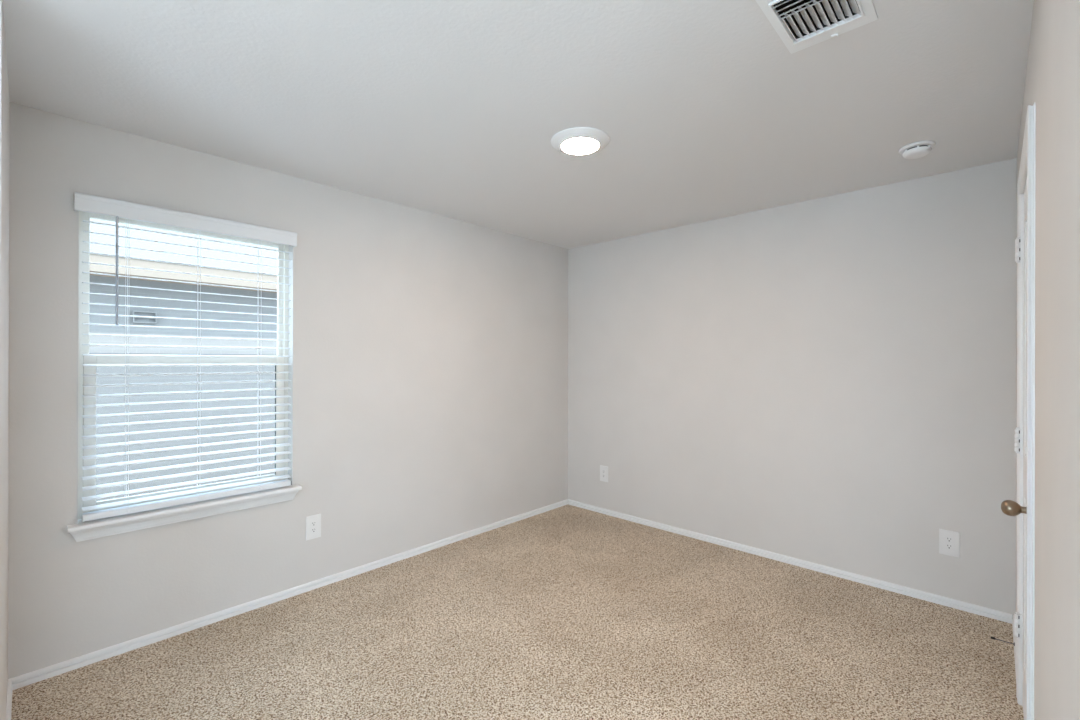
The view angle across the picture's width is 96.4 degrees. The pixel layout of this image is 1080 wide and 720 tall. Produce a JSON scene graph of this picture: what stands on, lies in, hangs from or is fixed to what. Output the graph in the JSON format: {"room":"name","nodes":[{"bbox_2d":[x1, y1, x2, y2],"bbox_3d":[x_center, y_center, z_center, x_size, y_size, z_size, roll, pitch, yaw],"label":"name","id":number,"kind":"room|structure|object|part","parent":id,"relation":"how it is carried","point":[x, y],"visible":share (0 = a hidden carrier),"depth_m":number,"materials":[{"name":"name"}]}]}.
{"room":"empty bedroom","nodes":[
{"label":"empty bedroom","id":0,"kind":"room"},
{"bbox_2d":[0,0,9,719],"bbox_3d":[-1.892,0.149,1.627,0.945,2.432,0.120,0,0,43],"label":"wall","id":1,"kind":"structure","parent":0,"point":[4,85],"depth_m":1.57,"materials":[{"name":"beige paint"}]},
{"bbox_2d":[6,680,12,719],"bbox_3d":[-1.844,1.343,1.671,0.931,0.046,0.014,0,0,43],"label":"baseboard","id":2,"kind":"structure","parent":1,"relation":"attached to","point":[9,688],"depth_m":1.88,"materials":[{"name":"white paint"}]},
{"bbox_2d":[8,102,567,678],"bbox_3d":[-1.018,0.153,3.354,0.150,2.432,3.832,0,0,43],"label":"wall","id":3,"kind":"structure","parent":0,"point":[428,352],"depth_m":2.88,"materials":[{"name":"beige paint"}]},
{"bbox_2d":[67,211,301,541],"bbox_3d":[-1.775,0.041,2.501,0.203,1.529,0.966,0,0,43],"label":"window","id":4,"kind":"structure","parent":3,"relation":"in","point":[87,530],"depth_m":2.39,"materials":[{"name":"white plastic"}]},
{"bbox_3d":[-1.828,-0.334,2.555,0.026,0.730,0.859,0,0,43],"label":"sash","id":5,"kind":"part","parent":4,"relation":"part of","materials":[{"name":"beige plastic"}]},
{"bbox_3d":[-1.806,0.341,2.531,0.022,0.722,0.859,0,0,43],"label":"sash","id":6,"kind":"part","parent":4,"relation":"part of","materials":[{"name":"beige plastic"}]},
{"bbox_3d":[-1.750,0.738,2.476,0.130,0.021,0.966,0,0,43],"label":"sill","id":7,"kind":"part","parent":4,"relation":"part of","materials":[{"name":"white paint"}]},
{"bbox_2d":[74,192,296,521],"bbox_3d":[-1.738,-0.007,2.463,0.074,1.451,0.922,0,0,43],"label":"window blind","id":8,"kind":"object","parent":4,"relation":"attached to","point":[83,202],"visible":1,"depth_m":2.39,"materials":[{"name":"white plastic"}]},
{"bbox_3d":[-1.937,0.015,2.264,0.058,1.389,0.019,0,0,43],"label":"ladder cord","id":9,"kind":"part","parent":8,"relation":"part of","materials":[{"name":"white fabric"}]},
{"bbox_3d":[-1.745,0.704,2.470,0.050,0.028,0.870,0,0,43],"label":"rail","id":10,"kind":"part","parent":8,"relation":"part of","materials":[{"name":"white plastic"}]},
{"bbox_3d":[-1.746,0.016,2.466,0.058,1.389,0.019,0,0,43],"label":"ladder cord","id":11,"kind":"part","parent":8,"relation":"part of","materials":[{"name":"white fabric"}]},
{"bbox_3d":[-1.555,0.016,2.669,0.058,1.389,0.019,0,0,43],"label":"ladder cord","id":12,"kind":"part","parent":8,"relation":"part of","materials":[{"name":"white fabric"}]},
{"bbox_2d":[8,499,567,689],"bbox_3d":[-0.962,1.346,3.297,0.014,0.046,3.592,0,0,43],"label":"baseboard","id":13,"kind":"structure","parent":3,"relation":"attached to","point":[41,674],"depth_m":2.59,"materials":[{"name":"white paint"}]},
{"bbox_2d":[306,514,320,539],"bbox_3d":[-1.353,0.998,2.885,0.008,0.140,0.088,0,0,43],"label":"electrical outlet","id":14,"kind":"object","parent":3,"relation":"attached to","point":[313,523],"visible":1,"depth_m":2.88,"materials":[{"name":"white plastic"}]},
{"bbox_2d":[311,521,316,532],"bbox_3d":[-1.351,0.998,2.883,0.002,0.066,0.033,0,0,43],"label":"receptacle","id":15,"kind":"object","parent":14,"relation":"attached to","point":[313,523],"depth_m":2.88,"materials":[{"name":"grey plastic"}]},
{"bbox_2d":[11,504,1023,719],"bbox_3d":[0.130,1.431,1.137,4.865,0.120,5.480,0,0,43],"label":"floor","id":16,"kind":"structure","parent":0,"point":[566,612],"depth_m":2.30,"materials":[{"name":"beige carpet"}]},
{"bbox_2d":[3,0,1033,248],"bbox_3d":[0.137,-1.131,1.138,4.865,0.140,5.480,0,0,43],"label":"ceiling","id":17,"kind":"structure","parent":0,"point":[454,109],"depth_m":1.91,"materials":[{"name":"white paint"}]},
{"bbox_2d":[551,127,609,154],"bbox_3d":[0.194,-1.044,2.338,0.285,0.034,0.285,0,0,43],"label":"recessed light","id":18,"kind":"object","parent":17,"relation":"in","point":[576,140],"visible":1,"depth_m":2.28,"materials":[{"name":"white plastic"}]},
{"bbox_2d":[562,138,598,154],"bbox_3d":[0.194,-1.042,2.338,0.180,0.030,0.180,0,0,43],"label":"diffuser","id":19,"kind":"object","parent":18,"relation":"attached to","point":[573,146],"depth_m":2.32,"materials":[{"name":"white plastic"}]},
{"bbox_2d":[756,0,877,53],"bbox_3d":[0.831,-1.122,1.446,0.248,0.154,0.360,0,0,43],"label":"ceiling vent","id":20,"kind":"object","parent":17,"relation":"in","point":[800,24],"visible":1,"depth_m":1.51,"materials":[{"name":"white metal"}]},
{"bbox_2d":[899,141,935,158],"bbox_3d":[1.867,-1.033,2.393,0.145,0.046,0.145,0,0,43],"label":"smoke detector","id":21,"kind":"object","parent":17,"relation":"attached to","point":[919,149],"visible":1,"depth_m":2.36,"materials":[{"name":"white plastic"}]},
{"bbox_2d":[568,158,1016,618],"bbox_3d":[1.971,0.161,3.089,4.565,2.432,0.120,0,0,43],"label":"wall","id":22,"kind":"structure","parent":0,"point":[830,381],"depth_m":3.14,"materials":[{"name":"beige paint"}]},
{"bbox_2d":[600,465,607,481],"bbox_3d":[0.572,1.016,4.316,0.088,0.140,0.008,0,0,43],"label":"electrical outlet","id":23,"kind":"object","parent":22,"relation":"attached to","point":[603,469],"visible":1,"depth_m":4.31,"materials":[{"name":"white plastic"}]},
{"bbox_2d":[568,499,1011,623],"bbox_3d":[1.369,1.352,3.560,3.020,0.046,0.014,0,0,43],"label":"baseboard","id":24,"kind":"structure","parent":22,"relation":"attached to","point":[949,602],"depth_m":3.13,"materials":[{"name":"white paint"}]},
{"bbox_2d":[939,529,959,557],"bbox_3d":[2.288,1.023,2.699,0.088,0.140,0.008,0,0,43],"label":"electrical outlet","id":25,"kind":"object","parent":22,"relation":"attached to","point":[949,541],"visible":1,"depth_m":2.70,"materials":[{"name":"white plastic"}]},
{"bbox_2d":[945,537,952,549],"bbox_3d":[2.287,1.023,2.697,0.033,0.066,0.002,0,0,43],"label":"receptacle","id":26,"kind":"object","parent":25,"relation":"attached to","point":[948,540],"depth_m":2.70,"materials":[{"name":"grey plastic"}]},
{"bbox_2d":[1016,0,1079,719],"bbox_3d":[1.632,0.159,1.530,0.115,2.432,2.615,0,0,43],"label":"wall","id":27,"kind":"structure","parent":0,"point":[1052,79],"depth_m":0.88,"materials":[{"name":"beige paint"}]},
{"bbox_2d":[991,637,1014,645],"bbox_3d":[2.212,1.343,2.309,0.084,0.017,0.017,0,0,43],"label":"door stop","id":28,"kind":"object","parent":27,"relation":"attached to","point":[994,638],"visible":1,"depth_m":2.31,"materials":[{"name":"silver metal"}]},
{"bbox_2d":[1012,615,1015,672],"bbox_3d":[1.582,1.352,1.573,0.014,0.046,2.615,0,0,43],"label":"baseboard","id":29,"kind":"structure","parent":27,"relation":"attached to","point":[1014,637],"depth_m":2.31,"materials":[{"name":"white paint"}]},
{"bbox_2d":[1001,102,1035,719],"bbox_3d":[1.689,0.328,1.640,0.182,2.094,0.844,0,0,43],"label":"door","id":30,"kind":"structure","parent":27,"relation":"in","point":[1024,508],"depth_m":1.69,"materials":[{"name":"white paint"}]},
{"bbox_3d":[1.451,0.454,1.470,0.068,0.063,0.063,0,0,43],"label":"knob","id":31,"kind":"part","parent":30,"relation":"part of","materials":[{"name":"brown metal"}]},
{"bbox_3d":[1.935,0.329,1.948,0.016,2.094,0.057,0,0,43],"label":"casing","id":32,"kind":"part","parent":30,"relation":"part of","materials":[{"name":"white paint"}]},
{"bbox_3d":[1.668,-0.690,1.662,0.016,0.057,0.844,0,0,43],"label":"casing","id":33,"kind":"part","parent":30,"relation":"part of","materials":[{"name":"white paint"}]},
{"bbox_3d":[1.396,0.327,1.375,0.016,2.094,0.057,0,0,43],"label":"casing","id":34,"kind":"part","parent":30,"relation":"part of","materials":[{"name":"white paint"}]},
{"label":"outside","id":35,"kind":"structure","parent":0,"visible":0},
{"bbox_3d":[-9.316,1.711,14.263,26.885,0.120,36.000,0,0,43],"label":"ground","id":36,"kind":"structure","parent":35,"visible":0},
{"bbox_2d":[89,218,276,500],"bbox_3d":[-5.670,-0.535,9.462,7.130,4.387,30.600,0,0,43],"label":"window pane","id":37,"kind":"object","parent":36,"relation":"on","point":[95,258],"visible":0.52,"depth_m":6.16,"materials":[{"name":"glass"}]},
{"bbox_2d":[132,311,156,323],"bbox_3d":[-4.838,-0.523,5.911,0.050,0.145,0.230,0,0,43],"label":"vent","id":38,"kind":"object","parent":37,"relation":"attached to","point":[135,320],"depth_m":5.91,"materials":[{"name":"metal"}]}
]}

